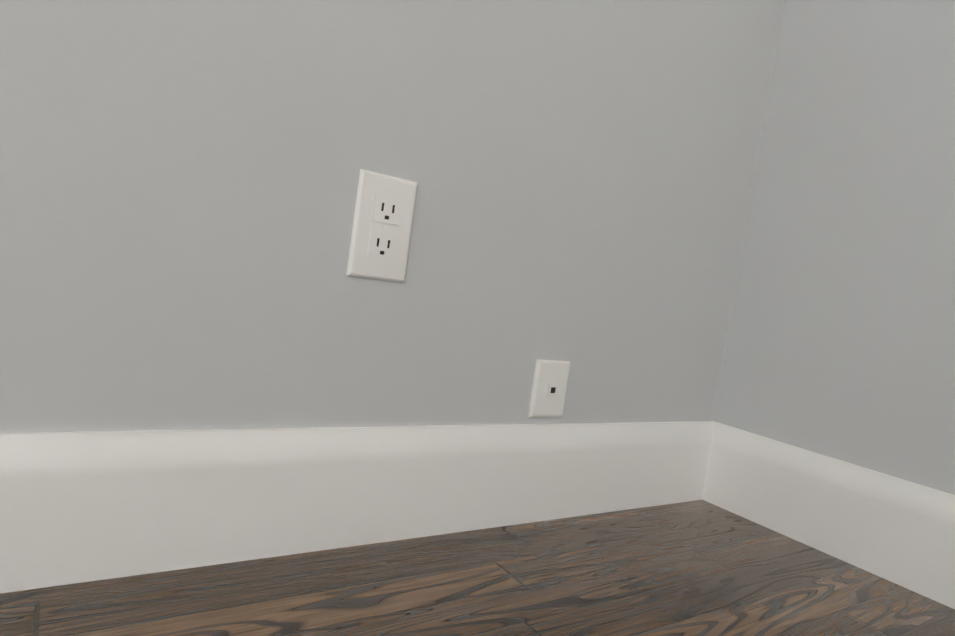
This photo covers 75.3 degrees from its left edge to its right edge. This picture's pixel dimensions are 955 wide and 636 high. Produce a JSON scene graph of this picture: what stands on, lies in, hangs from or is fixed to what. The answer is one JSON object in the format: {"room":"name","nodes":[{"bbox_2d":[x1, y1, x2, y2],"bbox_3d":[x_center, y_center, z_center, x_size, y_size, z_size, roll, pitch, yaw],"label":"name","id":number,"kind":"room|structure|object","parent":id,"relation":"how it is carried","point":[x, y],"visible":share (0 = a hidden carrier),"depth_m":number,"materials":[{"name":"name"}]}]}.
{"room":"empty room","nodes":[
{"label":"empty room","id":0,"kind":"room"},
{"bbox_2d":[0,0,784,432],"bbox_3d":[-0.857,-1.043,0.117,3.665,2.440,0.140,6,4,-35],"label":"wall","id":1,"kind":"structure","parent":0,"point":[178,184],"depth_m":0.68,"materials":[{"name":"grey paint"}]},
{"bbox_2d":[346,169,417,282],"bbox_3d":[-0.104,-0.100,0.686,0.070,0.115,0.008,6,4,-35],"label":"electrical outlet plate","id":2,"kind":"object","parent":1,"relation":"attached to","point":[382,226],"visible":1,"depth_m":0.68,"materials":[{"name":"white plastic"}]},
{"bbox_2d":[528,359,569,417],"bbox_3d":[0.102,0.099,0.855,0.060,0.080,0.010,6,4,-35],"label":"outlet","id":3,"kind":"object","parent":1,"relation":"attached to","point":[549,387],"visible":1,"depth_m":0.85,"materials":[{"name":"white plastic"}]},
{"bbox_2d":[0,500,954,635],"bbox_3d":[-0.116,0.428,-1.173,3.665,0.100,5.866,6,4,-35],"label":"floor","id":4,"kind":"structure","parent":0,"point":[698,568],"depth_m":0.67,"materials":[{"name":"brown wood"}]},
{"bbox_2d":[713,0,954,494],"bbox_3d":[1.843,-0.600,-0.743,0.140,2.440,4.386,6,4,-35],"label":"wall","id":5,"kind":"structure","parent":0,"point":[840,344],"depth_m":0.92,"materials":[{"name":"grey paint"}]},
{"bbox_3d":[-1.046,-0.898,-2.741,0.140,2.440,4.386,6,4,-35],"label":"wall","id":6,"kind":"structure","parent":0,"visible":0},
{"bbox_2d":[0,421,719,592],"bbox_3d":[-0.967,0.107,0.132,3.355,0.135,0.015,6,4,-35],"label":"baseboard","id":7,"kind":"structure","parent":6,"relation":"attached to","point":[79,507],"depth_m":0.66,"materials":[{"name":"white wood"}]},
{"bbox_2d":[707,423,954,608],"bbox_3d":[0.643,0.304,0.720,0.015,0.135,0.814,6,4,-35],"label":"baseboard","id":8,"kind":"structure","parent":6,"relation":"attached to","point":[901,532],"depth_m":0.89,"materials":[{"name":"white wood"}]}
]}

